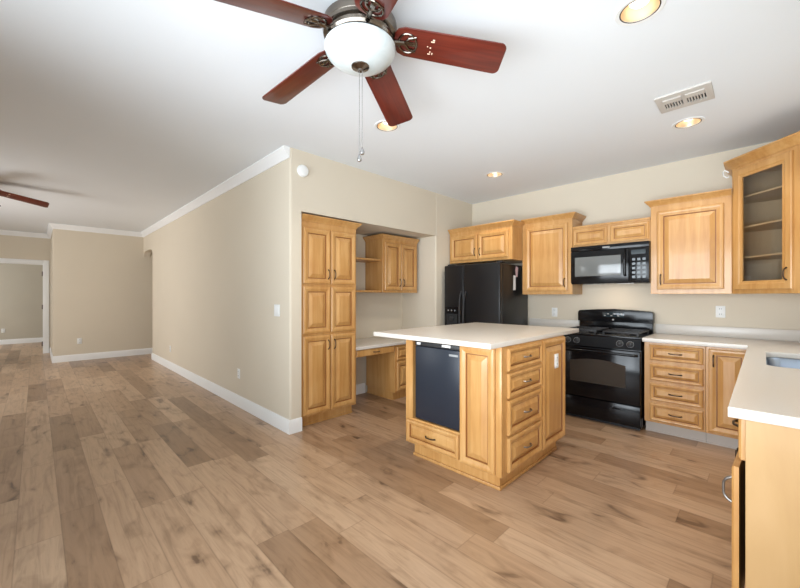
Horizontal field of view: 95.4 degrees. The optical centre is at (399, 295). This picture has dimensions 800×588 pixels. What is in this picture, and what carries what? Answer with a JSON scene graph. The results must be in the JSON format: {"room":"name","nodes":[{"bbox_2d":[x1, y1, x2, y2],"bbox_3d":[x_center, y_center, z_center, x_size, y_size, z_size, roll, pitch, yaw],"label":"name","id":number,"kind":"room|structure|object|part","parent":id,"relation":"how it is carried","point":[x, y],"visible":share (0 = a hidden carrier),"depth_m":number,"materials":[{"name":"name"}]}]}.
{"room":"kitchen","nodes":[
{"label":"kitchen","id":0,"kind":"room"},
{"bbox_2d":[0,263,42,339],"bbox_3d":[-10.925,-0.052,9.511,5.200,2.700,0.100,0,0,-45],"label":"wall","id":1,"kind":"structure","parent":0,"point":[21,285],"depth_m":9.98,"materials":[{"name":"beige paint"}]},
{"bbox_2d":[0,337,42,344],"bbox_3d":[-10.884,1.233,9.470,5.000,0.130,0.016,0,0,-45],"label":"baseboard","id":2,"kind":"structure","parent":1,"relation":"attached to","point":[24,340],"depth_m":9.97,"materials":[{"name":"white paint"}]},
{"bbox_2d":[0,235,50,352],"bbox_3d":[-9.222,-0.027,7.126,4.035,2.750,0.120,0,0,-45],"label":"wall","id":3,"kind":"structure","parent":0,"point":[11,247],"depth_m":8.06,"materials":[{"name":"beige paint"}]},
{"bbox_2d":[0,258,48,353],"bbox_3d":[-8.405,0.245,7.929,1.098,2.105,0.140,0,0,-45],"label":"door frame","id":4,"kind":"structure","parent":3,"relation":"attached to","point":[45,343],"depth_m":8.21,"materials":[{"name":"white paint"}]},
{"bbox_2d":[51,229,152,355],"bbox_3d":[-6.016,-0.052,9.010,3.765,2.700,1.750,0,0,-45],"label":"wall","id":5,"kind":"structure","parent":0,"point":[102,284],"depth_m":7.58,"materials":[{"name":"beige paint"}]},
{"bbox_2d":[77,338,81,343],"bbox_3d":[-6.452,0.908,7.329,0.072,0.115,0.009,0,0,-45],"label":"wall outlet","id":6,"kind":"object","parent":5,"relation":"attached to","point":[79,340],"visible":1,"depth_m":7.33,"materials":[{"name":"white plastic"}]},
{"bbox_2d":[50,347,152,362],"bbox_3d":[-6.012,1.233,8.988,3.771,0.130,1.746,0,0,-45],"label":"baseboard","id":7,"kind":"structure","parent":5,"relation":"attached to","point":[87,356],"depth_m":7.55,"materials":[{"name":"white paint"}]},
{"bbox_2d":[144,147,300,419],"bbox_3d":[-3.325,-0.052,5.800,0.120,2.700,6.595,0,0,-45],"label":"wall","id":8,"kind":"structure","parent":0,"point":[221,268],"depth_m":4.25,"materials":[{"name":"beige paint"}]},
{"bbox_2d":[0,145,289,238],"bbox_3d":[-5.429,-1.353,6.216,9.824,0.098,3.523,0,0,13],"label":"trim","id":9,"kind":"structure","parent":8,"relation":"attached to","point":[282,153],"depth_m":5.33,"materials":[{"name":"white paint"}]},
{"bbox_2d":[151,353,301,434],"bbox_3d":[-3.020,1.233,5.483,0.136,0.130,5.747,0,0,-45],"label":"baseboard","id":10,"kind":"structure","parent":8,"relation":"attached to","point":[288,426],"depth_m":4.21,"materials":[{"name":"white paint"}]},
{"bbox_2d":[274,304,279,316],"bbox_3d":[-1.220,0.143,3.603,0.118,0.118,0.010,0,0,45],"label":"light switch","id":11,"kind":"object","parent":8,"relation":"attached to","point":[276,307],"visible":1,"depth_m":3.60,"materials":[{"name":"white plastic"}]},
{"bbox_2d":[301,151,435,238],"bbox_3d":[-0.460,-1.110,4.458,2.034,0.584,0.645,0,0,-45],"label":"wall alcove header","id":12,"kind":"structure","parent":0,"point":[332,189],"depth_m":4.10,"materials":[{"name":"beige paint"}]},
{"bbox_2d":[297,165,308,176],"bbox_3d":[-0.930,-1.207,3.504,0.116,0.116,0.039,0,0,-45],"label":"smoke detector","id":13,"kind":"object","parent":12,"relation":"attached to","point":[302,170],"visible":1,"depth_m":3.48,"materials":[{"name":"white plastic"}]},
{"bbox_2d":[0,342,744,587],"bbox_3d":[-4.465,1.348,5.399,8.720,0.100,15.450,0,0,-45],"label":"floor","id":14,"kind":"structure","parent":0,"point":[124,471],"depth_m":2.33,"materials":[{"name":"wood"}]},
{"bbox_2d":[301,213,361,426],"bbox_3d":[-0.903,0.251,3.990,0.722,2.095,0.650,0,0,-45],"label":"pantry cabinet","id":15,"kind":"object","parent":14,"relation":"on","point":[328,245],"visible":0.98,"depth_m":3.74,"materials":[{"name":"brown wood"}]},
{"bbox_3d":[-0.832,-0.400,3.657,0.315,0.555,0.022,0,0,-45],"label":"door","id":16,"kind":"part","parent":15,"relation":"part of","materials":[{"name":"brown wood"}]},
{"bbox_3d":[-0.832,0.138,3.657,0.315,0.470,0.022,0,0,-45],"label":"door","id":17,"kind":"part","parent":15,"relation":"part of","materials":[{"name":"brown wood"}]},
{"bbox_3d":[-0.832,0.785,3.657,0.315,0.775,0.022,0,0,-45],"label":"door","id":18,"kind":"part","parent":15,"relation":"part of","materials":[{"name":"brown wood"}]},
{"bbox_3d":[-0.798,-0.767,3.886,0.722,0.060,0.346,0,0,-45],"label":"crown moulding","id":19,"kind":"part","parent":15,"relation":"part of","materials":[{"name":"brown wood"}]},
{"bbox_3d":[-0.602,-0.400,3.887,0.315,0.555,0.022,0,0,-45],"label":"door","id":20,"kind":"part","parent":15,"relation":"part of","materials":[{"name":"brown wood"}]},
{"bbox_3d":[-0.602,0.138,3.887,0.315,0.470,0.022,0,0,-45],"label":"door","id":21,"kind":"part","parent":15,"relation":"part of","materials":[{"name":"brown wood"}]},
{"bbox_3d":[-0.602,0.785,3.887,0.315,0.775,0.022,0,0,-45],"label":"door","id":22,"kind":"part","parent":15,"relation":"part of","materials":[{"name":"brown wood"}]},
{"bbox_2d":[366,344,405,399],"bbox_3d":[0.005,0.953,4.921,0.700,0.690,0.598,0,0,-45],"label":"base cabinet","id":23,"kind":"object","parent":14,"relation":"on","point":[386,372],"visible":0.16,"depth_m":4.60,"materials":[{"name":"brown wood"}]},
{"bbox_2d":[356,337,405,357],"bbox_3d":[-0.221,0.627,4.705,1.338,0.118,0.626,0,0,-45],"label":"desk","id":24,"kind":"object","parent":23,"relation":"on","point":[374,345],"visible":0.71,"depth_m":4.35,"materials":[{"name":"brown wood"}]},
{"bbox_3d":[-0.281,0.648,4.258,0.580,0.075,0.020,0,0,-45],"label":"drawer","id":25,"kind":"part","parent":24,"relation":"part of","materials":[{"name":"brown wood"}]},
{"bbox_2d":[356,337,405,350],"bbox_3d":[-0.228,0.587,4.712,1.338,0.037,0.606,0,0,-45],"label":"countertop","id":26,"kind":"structure","parent":24,"relation":"on","point":[374,342],"depth_m":4.45,"materials":[{"name":"white stone"}]},
{"bbox_3d":[0.188,0.716,4.734,0.635,0.165,0.022,0,0,-45],"label":"drawer","id":27,"kind":"part","parent":23,"relation":"part of","materials":[{"name":"brown wood"}]},
{"bbox_3d":[0.188,0.998,4.734,0.635,0.360,0.022,0,0,-45],"label":"drawer","id":28,"kind":"part","parent":23,"relation":"part of","materials":[{"name":"brown wood"}]},
{"bbox_2d":[406,335,564,490],"bbox_3d":[0.721,0.817,3.010,1.073,0.963,0.923,0,0,-45],"label":"kitchen island","id":29,"kind":"object","parent":14,"relation":"on","point":[512,398],"visible":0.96,"depth_m":2.57,"materials":[{"name":"brown wood"}]},
{"bbox_3d":[0.238,1.085,2.787,0.022,0.175,0.515,0,0,-45],"label":"drawer","id":30,"kind":"part","parent":29,"relation":"part of","materials":[{"name":"brown wood"}]},
{"bbox_2d":[415,341,459,430],"bbox_3d":[0.463,0.669,2.969,0.542,0.616,0.442,0,0,-45],"label":"mini fridge","id":31,"kind":"object","parent":29,"relation":"in","point":[437,365],"visible":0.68,"depth_m":2.76,"materials":[{"name":"black plastic"}]},
{"bbox_2d":[374,322,578,348],"bbox_3d":[0.711,0.316,3.193,1.530,0.035,1.110,0,0,-45],"label":"island countertop","id":32,"kind":"structure","parent":29,"relation":"on","point":[476,334],"depth_m":2.89,"materials":[{"name":"white stone"}]},
{"bbox_3d":[0.526,0.765,2.499,0.022,0.835,0.280,0,0,-45],"label":"panel door","id":33,"kind":"part","parent":29,"relation":"part of","materials":[{"name":"brown wood"}]},
{"bbox_3d":[0.720,1.287,3.032,0.943,0.022,0.790,0,0,-45],"label":"shoe moulding","id":34,"kind":"part","parent":29,"relation":"part of","materials":[{"name":"brown wood"}]},
{"bbox_3d":[0.652,0.761,2.381,0.012,0.852,0.035,0,0,-45],"label":"corner post","id":35,"kind":"part","parent":29,"relation":"part of","materials":[{"name":"brown wood"}]},
{"bbox_3d":[0.893,1.056,2.582,0.505,0.228,0.022,0,0,-45],"label":"drawer","id":36,"kind":"part","parent":29,"relation":"part of","materials":[{"name":"brown wood"}]},
{"bbox_3d":[0.893,0.809,2.582,0.505,0.228,0.022,0,0,-45],"label":"drawer","id":37,"kind":"part","parent":29,"relation":"part of","materials":[{"name":"brown wood"}]},
{"bbox_3d":[0.893,0.597,2.582,0.505,0.163,0.022,0,0,-45],"label":"drawer","id":38,"kind":"part","parent":29,"relation":"part of","materials":[{"name":"brown wood"}]},
{"bbox_3d":[0.893,0.424,2.582,0.505,0.147,0.022,0,0,-45],"label":"drawer","id":39,"kind":"part","parent":29,"relation":"part of","materials":[{"name":"brown wood"}]},
{"bbox_3d":[1.242,0.760,2.930,0.430,0.835,0.022,0,0,-45],"label":"door","id":40,"kind":"part","parent":29,"relation":"part of","materials":[{"name":"brown wood"}]},
{"bbox_2d":[555,354,558,367],"bbox_3d":[1.262,0.523,2.931,0.072,0.115,0.009,0,0,-45],"label":"wall outlet","id":41,"kind":"object","parent":29,"relation":"attached to","point":[556,355],"visible":1,"depth_m":2.92,"materials":[{"name":"white plastic"}]},
{"bbox_2d":[445,261,527,324],"bbox_3d":[1.149,0.435,4.925,0.856,1.726,0.805,0,0,45],"label":"refrigerator","id":42,"kind":"object","parent":14,"relation":"on","point":[483,292],"visible":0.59,"depth_m":4.64,"materials":[{"name":"black metal"}]},
{"bbox_3d":[0.744,0.394,4.902,0.315,1.608,0.070,0,0,45],"label":"freezer door","id":43,"kind":"part","parent":42,"relation":"part of","materials":[{"name":"black metal"}]},
{"bbox_3d":[0.790,0.393,4.768,0.028,0.921,0.077,0,0,38],"label":"handle","id":44,"kind":"part","parent":42,"relation":"part of","materials":[{"name":"black metal"}]},
{"bbox_3d":[0.837,0.393,4.721,0.077,0.921,0.028,0,0,-39],"label":"handle","id":45,"kind":"part","parent":42,"relation":"part of","materials":[{"name":"black metal"}]},
{"bbox_3d":[1.044,0.394,4.601,0.523,1.608,0.070,0,0,45],"label":"fridge door","id":46,"kind":"part","parent":42,"relation":"part of","materials":[{"name":"black metal"}]},
{"bbox_2d":[513,275,515,289],"bbox_3d":[1.461,-0.167,4.648,0.070,0.190,0.001,0,0,-45],"label":"paper note","id":47,"kind":"object","parent":42,"relation":"attached to","point":[514,276],"visible":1,"depth_m":4.65,"materials":[{"name":"white paper"}]},
{"bbox_2d":[564,309,654,429],"bbox_3d":[2.224,0.723,3.933,0.758,1.150,0.717,0,0,45],"label":"gas range","id":48,"kind":"object","parent":14,"relation":"on","point":[604,360],"visible":0.95,"depth_m":3.73,"materials":[{"name":"black metal"}]},
{"bbox_3d":[1.993,0.568,3.703,0.724,0.036,0.065,0,0,45],"label":"handle","id":49,"kind":"part","parent":48,"relation":"part of","materials":[{"name":"black metal"}]},
{"bbox_3d":[2.029,0.793,3.739,0.754,0.520,0.042,0,0,45],"label":"oven door","id":50,"kind":"part","parent":48,"relation":"part of","materials":[{"name":"black ceramic"}]},
{"bbox_3d":[2.031,1.163,3.741,0.754,0.200,0.038,0,0,45],"label":"drawer","id":51,"kind":"part","parent":48,"relation":"part of","materials":[{"name":"black metal"}]},
{"bbox_3d":[2.041,0.468,3.751,0.758,0.110,0.068,0,0,45],"label":"control panel","id":52,"kind":"part","parent":48,"relation":"part of","materials":[{"name":"black metal"}]},
{"bbox_2d":[569,330,652,339],"bbox_3d":[2.225,0.409,3.934,0.758,0.026,0.530,0,0,45],"label":"cooktop","id":53,"kind":"object","parent":48,"relation":"in","point":[596,335],"depth_m":3.74,"materials":[{"name":"black metal"}]},
{"bbox_2d":[644,342,705,442],"bbox_3d":[2.691,0.868,3.522,0.449,0.860,0.623,0,0,45],"label":"base cabinet","id":54,"kind":"object","parent":14,"relation":"on","point":[674,374],"visible":0.98,"depth_m":3.32,"materials":[{"name":"brown wood"}]},
{"bbox_3d":[2.509,1.091,3.316,0.392,0.165,0.022,0,0,45],"label":"drawer","id":55,"kind":"part","parent":54,"relation":"part of","materials":[{"name":"brown wood"}]},
{"bbox_3d":[2.509,0.903,3.316,0.392,0.160,0.022,0,0,45],"label":"drawer","id":56,"kind":"part","parent":54,"relation":"part of","materials":[{"name":"brown wood"}]},
{"bbox_3d":[2.509,0.716,3.316,0.392,0.155,0.022,0,0,45],"label":"drawer","id":57,"kind":"part","parent":54,"relation":"part of","materials":[{"name":"brown wood"}]},
{"bbox_3d":[2.509,0.530,3.316,0.392,0.145,0.022,0,0,45],"label":"drawer","id":58,"kind":"part","parent":54,"relation":"part of","materials":[{"name":"brown wood"}]},
{"bbox_2d":[706,346,745,448],"bbox_3d":[2.957,0.868,3.255,0.300,0.860,0.625,0,0,45],"label":"base cabinet","id":59,"kind":"object","parent":14,"relation":"on","point":[723,365],"visible":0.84,"depth_m":3.10,"materials":[{"name":"brown wood"}]},
{"bbox_2d":[722,419,799,587],"bbox_3d":[1.759,0.868,1.455,0.945,0.861,0.657,0,0,-45],"label":"base cabinet","id":60,"kind":"object","parent":14,"relation":"on","point":[765,477],"visible":0.75,"depth_m":1.27,"materials":[{"name":"brown wood"}]},
{"bbox_3d":[1.242,0.728,1.379,0.013,0.106,0.034,0,0,-42],"label":"handle","id":61,"kind":"part","parent":60,"relation":"part of","materials":[{"name":"grey metal"}]},
{"bbox_3d":[1.388,0.522,1.496,0.106,0.013,0.033,0,0,-45],"label":"handle","id":62,"kind":"part","parent":60,"relation":"part of","materials":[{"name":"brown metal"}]},
{"bbox_3d":[1.396,0.900,1.490,0.440,0.545,0.022,0,0,-42],"label":"door","id":63,"kind":"part","parent":60,"relation":"part of","materials":[{"name":"brown wood"}]},
{"bbox_3d":[1.403,0.522,1.482,0.440,0.152,0.022,0,0,-45],"label":"drawer","id":64,"kind":"part","parent":60,"relation":"part of","materials":[{"name":"brown wood"}]},
{"bbox_3d":[1.754,0.868,4.458,0.625,0.860,0.625,0,0,45],"label":"base cabinet","id":65,"kind":"object","parent":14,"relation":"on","visible":0},
{"bbox_2d":[529,318,578,327],"bbox_3d":[1.757,0.367,4.469,0.625,0.138,0.635,0,0,-45],"label":"countertop","id":66,"kind":"structure","parent":65,"relation":"on","point":[532,321],"depth_m":4.67,"materials":[{"name":"white stone"}]},
{"bbox_3d":[2.560,0.868,2.249,1.300,0.860,0.630,0,0,-45],"label":"cabinet","id":67,"kind":"object","parent":14,"relation":"on","visible":0},
{"bbox_2d":[642,324,799,428],"bbox_3d":[2.192,0.367,2.388,2.953,0.138,1.367,0,0,-45],"label":"countertop","id":68,"kind":"structure","parent":67,"relation":"on","point":[763,393],"depth_m":2.06,"materials":[{"name":"white stone"}]},
{"bbox_2d":[766,357,799,368],"bbox_3d":[2.510,0.524,2.206,0.810,0.172,0.450,0,0,-45],"label":"sink","id":69,"kind":"object","parent":68,"relation":"in","point":[772,361],"visible":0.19,"depth_m":2.55,"materials":[{"name":"silver metal"}]},
{"bbox_2d":[356,234,401,391],"bbox_3d":[-0.723,-0.052,4.721,2.034,2.700,0.100,0,0,-45],"label":"wall","id":70,"kind":"structure","parent":0,"point":[375,312],"depth_m":4.95,"materials":[{"name":"beige paint"}]},
{"bbox_2d":[356,383,364,394],"bbox_3d":[-0.693,1.233,4.670,0.625,0.130,0.016,0,0,-45],"label":"baseboard","id":71,"kind":"structure","parent":70,"relation":"attached to","point":[360,388],"depth_m":4.83,"materials":[{"name":"white paint"}]},
{"bbox_2d":[356,257,380,262],"bbox_3d":[-0.582,-0.459,4.565,0.632,0.024,0.315,0,0,-45],"label":"wall shelf","id":72,"kind":"object","parent":70,"relation":"attached to","point":[358,259],"visible":0.49,"depth_m":4.58,"materials":[{"name":"brown wood"}]},
{"bbox_2d":[356,290,380,292],"bbox_3d":[-0.582,-0.059,4.565,0.632,0.024,0.315,0,0,-45],"label":"wall shelf","id":73,"kind":"object","parent":70,"relation":"attached to","point":[364,291],"visible":0.49,"depth_m":4.53,"materials":[{"name":"brown wood"}]},
{"bbox_2d":[363,234,418,292],"bbox_3d":[-0.112,-0.416,4.975,0.701,0.743,0.395,0,0,-45],"label":"upper cabinet","id":74,"kind":"object","parent":70,"relation":"attached to","point":[396,272],"visible":1,"depth_m":4.81,"materials":[{"name":"brown wood"}]},
{"bbox_3d":[-0.114,-0.758,4.977,0.701,0.060,0.391,0,0,-45],"label":"crown moulding","id":75,"kind":"part","parent":74,"relation":"part of","materials":[{"name":"brown wood"}]},
{"bbox_3d":[-0.090,-0.385,4.773,0.295,0.620,0.022,0,0,-45],"label":"door","id":76,"kind":"part","parent":74,"relation":"part of","materials":[{"name":"brown wood"}]},
{"bbox_3d":[0.122,-0.385,4.986,0.295,0.620,0.022,0,0,-45],"label":"door","id":77,"kind":"part","parent":74,"relation":"part of","materials":[{"name":"brown wood"}]},
{"bbox_2d":[0,0,799,233],"bbox_3d":[-4.465,-1.477,5.399,8.720,0.150,15.450,0,0,-45],"label":"ceiling","id":78,"kind":"structure","parent":0,"point":[115,114],"depth_m":2.56,"materials":[{"name":"paint"}]},
{"bbox_2d":[0,190,48,207],"bbox_3d":[-5.101,-1.038,4.321,1.406,0.728,1.347,0,0,43],"label":"ceiling fan","id":79,"kind":"object","parent":78,"relation":"hanging from","point":[2,193],"visible":1,"depth_m":4.65,"materials":[{"name":"brown wood"}]},
{"bbox_2d":[214,0,505,161],"bbox_3d":[-0.151,-1.038,1.836,1.347,0.728,1.406,0,0,0],"label":"ceiling fan","id":80,"kind":"object","parent":78,"relation":"hanging from","point":[362,38],"visible":1,"depth_m":1.80,"materials":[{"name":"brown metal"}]},
{"bbox_3d":[-0.555,-1.245,1.567,0.557,0.006,0.177,-12,20,-36],"label":"blade","id":81,"kind":"part","parent":80,"relation":"part of","materials":[{"name":"brown wood"}]},
{"bbox_3d":[-0.565,-1.245,2.090,0.557,0.006,0.177,-12,6,34],"label":"blade","id":82,"kind":"part","parent":80,"relation":"part of","materials":[{"name":"brown wood"}]},
{"bbox_3d":[-0.204,-0.921,1.831,0.003,0.425,0.003,0,0,0],"label":"pull chain","id":83,"kind":"part","parent":80,"relation":"part of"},
{"bbox_3d":[-0.200,-1.202,1.835,0.356,0.099,0.356,0,0,0],"label":"lamp shade","id":84,"kind":"part","parent":80,"relation":"part of","materials":[{"name":"white glass"}]},
{"bbox_3d":[-0.055,-1.245,1.414,0.177,0.006,0.557,14,5,-21],"label":"blade","id":85,"kind":"part","parent":80,"relation":"part of","materials":[{"name":"brown wood"}]},
{"bbox_3d":[-0.070,-1.245,2.260,0.177,0.006,0.557,-13,-13,14],"label":"blade","id":86,"kind":"part","parent":80,"relation":"part of","materials":[{"name":"brown wood"}]},
{"bbox_3d":[0.245,-1.245,1.843,0.557,0.006,0.177,10,-13,-1],"label":"blade","id":87,"kind":"part","parent":80,"relation":"part of","materials":[{"name":"brown wood"}]},
{"bbox_2d":[374,120,399,131],"bbox_3d":[-0.106,-1.450,3.005,0.212,0.105,0.212,0,0,-45],"label":"recessed light","id":88,"kind":"object","parent":78,"relation":"in","point":[382,126],"visible":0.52,"depth_m":3.06,"materials":[{"name":"white"}]},
{"bbox_2d":[485,171,503,177],"bbox_3d":[1.093,-1.450,4.204,0.212,0.105,0.212,0,0,-45],"label":"recessed light","id":89,"kind":"object","parent":78,"relation":"in","point":[496,174],"visible":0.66,"depth_m":4.26,"materials":[{"name":"white glass"}]},
{"bbox_2d":[615,0,665,25],"bbox_3d":[1.174,-1.450,1.782,0.212,0.105,0.212,0,0,-45],"label":"recessed light","id":90,"kind":"object","parent":78,"relation":"in","point":[630,11],"visible":0.97,"depth_m":1.83,"materials":[{"name":"white plastic"}]},
{"bbox_3d":[1.174,-1.458,1.782,0.100,0.068,0.100,0,0,-45],"label":"bulb","id":91,"kind":"part","parent":90,"relation":"part of","materials":[{"name":"white glass"}]},
{"bbox_2d":[654,81,714,113],"bbox_3d":[2.010,-1.392,2.572,0.274,0.020,0.310,0,0,-45],"label":"ceiling vent","id":92,"kind":"object","parent":78,"relation":"in","point":[702,92],"visible":1,"depth_m":2.55,"materials":[{"name":"white metal"}]},
{"bbox_2d":[672,116,704,128],"bbox_3d":[2.334,-1.450,2.948,0.212,0.105,0.212,0,0,-45],"label":"recessed light","id":93,"kind":"object","parent":78,"relation":"in","point":[692,121],"visible":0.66,"depth_m":2.98,"materials":[{"name":"white"}]},
{"bbox_2d":[402,193,471,328],"bbox_3d":[0.569,-0.052,5.558,0.976,2.700,0.745,0,0,-45],"label":"wall","id":94,"kind":"structure","parent":0,"point":[426,307],"depth_m":5.08,"materials":[{"name":"beige paint"}]},
{"bbox_2d":[472,141,799,333],"bbox_3d":[2.487,-0.052,4.259,0.100,2.700,3.805,0,0,-45],"label":"wall","id":95,"kind":"structure","parent":0,"point":[621,196],"depth_m":4.00,"materials":[{"name":"beige paint"}]},
{"bbox_2d":[448,219,524,264],"bbox_3d":[1.246,-0.691,4.979,1.001,0.473,0.633,0,0,45],"label":"upper cabinet","id":96,"kind":"object","parent":95,"relation":"attached to","point":[497,241],"visible":0.97,"depth_m":4.71,"materials":[{"name":"brown wood"}]},
{"bbox_3d":[0.869,-0.654,4.963,0.430,0.340,0.022,0,0,45],"label":"door","id":97,"kind":"part","parent":96,"relation":"part of","materials":[{"name":"brown wood"}]},
{"bbox_3d":[1.247,-0.897,4.980,1.001,0.060,0.629,0,0,45],"label":"crown moulding","id":98,"kind":"part","parent":96,"relation":"part of","materials":[{"name":"brown wood"}]},
{"bbox_3d":[1.184,-0.654,4.649,0.430,0.340,0.022,0,0,45],"label":"door","id":99,"kind":"part","parent":96,"relation":"part of","materials":[{"name":"brown wood"}]},
{"bbox_2d":[521,212,585,294],"bbox_3d":[1.893,-0.491,4.511,0.658,0.943,0.378,0,0,45],"label":"upper cabinet","id":100,"kind":"object","parent":95,"relation":"attached to","point":[547,241],"visible":0.98,"depth_m":4.39,"materials":[{"name":"brown wood"}]},
{"bbox_3d":[1.771,-0.458,4.421,0.512,0.795,0.022,0,0,45],"label":"door","id":101,"kind":"part","parent":100,"relation":"part of","materials":[{"name":"brown wood"}]},
{"bbox_3d":[1.895,-0.933,4.513,0.658,0.060,0.374,0,0,45],"label":"crown moulding","id":102,"kind":"part","parent":100,"relation":"part of","materials":[{"name":"brown wood"}]},
{"bbox_2d":[552,308,556,316],"bbox_3d":[1.987,0.208,4.681,0.072,0.115,0.009,0,0,45],"label":"wall outlet","id":103,"kind":"object","parent":95,"relation":"attached to","point":[554,310],"visible":1,"depth_m":4.68,"materials":[{"name":"white plastic"}]},
{"bbox_2d":[573,217,650,246],"bbox_3d":[2.372,-0.678,4.052,0.752,0.237,0.350,0,0,45],"label":"upper cabinet","id":104,"kind":"object","parent":95,"relation":"attached to","point":[633,230],"visible":0.94,"depth_m":3.90,"materials":[{"name":"brown wood"}]},
{"bbox_3d":[2.122,-0.667,4.071,0.352,0.185,0.022,0,0,45],"label":"door","id":105,"kind":"part","parent":104,"relation":"part of","materials":[{"name":"brown wood"}]},
{"bbox_2d":[571,241,650,284],"bbox_3d":[2.340,-0.342,4.022,0.754,0.424,0.429,0,0,45],"label":"microwave","id":106,"kind":"object","parent":104,"relation":"attached to","point":[630,262],"visible":0.97,"depth_m":3.88,"materials":[{"name":"black plastic"}]},
{"bbox_3d":[2.168,-0.322,3.976,0.575,0.351,0.020,0,0,45],"label":"door","id":107,"kind":"part","parent":106,"relation":"part of","materials":[{"name":"black glass"}]},
{"bbox_3d":[2.327,-0.346,3.771,0.026,0.286,0.056,0,0,45],"label":"handle","id":108,"kind":"part","parent":106,"relation":"part of","materials":[{"name":"black plastic"}]},
{"bbox_3d":[2.436,-0.322,3.709,0.176,0.351,0.020,0,0,45],"label":"control panel","id":109,"kind":"part","parent":106,"relation":"part of","materials":[{"name":"black plastic"}]},
{"bbox_3d":[2.260,-0.786,3.940,0.752,0.022,0.012,0,0,45],"label":"rail","id":110,"kind":"part","parent":104,"relation":"part of","materials":[{"name":"brown wood"}]},
{"bbox_3d":[2.391,-0.667,3.802,0.352,0.185,0.022,0,0,45],"label":"door","id":111,"kind":"part","parent":104,"relation":"part of","materials":[{"name":"brown wood"}]},
{"bbox_2d":[644,188,731,293],"bbox_3d":[2.828,-0.486,3.577,0.653,0.933,0.378,0,0,45],"label":"upper cabinet","id":112,"kind":"object","parent":95,"relation":"attached to","point":[691,235],"visible":0.98,"depth_m":3.43,"materials":[{"name":"brown wood"}]},
{"bbox_3d":[2.829,-0.923,3.578,0.653,0.060,0.374,0,0,45],"label":"crown moulding","id":113,"kind":"part","parent":112,"relation":"part of","materials":[{"name":"brown wood"}]},
{"bbox_3d":[2.739,-0.453,3.454,0.500,0.775,0.022,0,0,45],"label":"door","id":114,"kind":"part","parent":112,"relation":"part of","materials":[{"name":"brown wood"}]},
{"bbox_2d":[716,306,724,317],"bbox_3d":[3.122,0.153,3.546,0.072,0.115,0.009,0,0,45],"label":"wall outlet","id":115,"kind":"object","parent":95,"relation":"attached to","point":[720,310],"visible":1,"depth_m":3.54,"materials":[{"name":"white plastic"}]},
{"bbox_2d":[656,324,799,341],"bbox_3d":[2.192,0.348,2.388,2.953,0.100,1.367,0,0,-45],"label":"backsplash","id":116,"kind":"structure","parent":95,"relation":"attached to","point":[714,331],"depth_m":3.48,"materials":[{"name":"white stone"}]},
{"bbox_2d":[723,131,799,293],"bbox_3d":[3.151,-0.610,2.948,0.802,1.180,0.804,0,0,45],"label":"upper cabinet","id":117,"kind":"object","parent":95,"relation":"attached to","point":[766,178],"visible":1,"depth_m":3.14,"materials":[{"name":"brown wood"}]},
{"bbox_3d":[3.048,-1.163,2.948,0.289,0.075,1.136,0,0,0],"label":"crown moulding","id":118,"kind":"part","parent":117,"relation":"part of","materials":[{"name":"brown wood"}]},
{"bbox_2d":[743,185,781,203],"bbox_3d":[3.188,-0.867,2.961,0.710,0.014,0.708,0,0,-44],"label":"shelf","id":119,"kind":"object","parent":117,"relation":"attached to","point":[773,195],"depth_m":3.18,"materials":[{"name":"brown wood"}]},
{"bbox_2d":[743,219,781,231],"bbox_3d":[3.188,-0.602,2.961,0.710,0.014,0.708,0,0,-44],"label":"shelf","id":120,"kind":"object","parent":117,"relation":"attached to","point":[776,225],"depth_m":3.16,"materials":[{"name":"brown wood"}]},
{"bbox_2d":[743,252,781,260],"bbox_3d":[3.188,-0.337,2.961,0.710,0.014,0.708,0,0,-44],"label":"shelf","id":121,"kind":"object","parent":117,"relation":"attached to","point":[775,256],"depth_m":3.16,"materials":[{"name":"brown wood"}]},
{"bbox_3d":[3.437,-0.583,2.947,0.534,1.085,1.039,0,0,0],"label":"panel","id":122,"kind":"part","parent":117,"relation":"part of","materials":[{"name":"glass"}]},
{"bbox_3d":[2.951,-0.575,2.975,0.020,1.040,0.475,0,0,0],"label":"door","id":123,"kind":"part","parent":117,"relation":"part of","materials":[{"name":"brown wood"}]}
]}

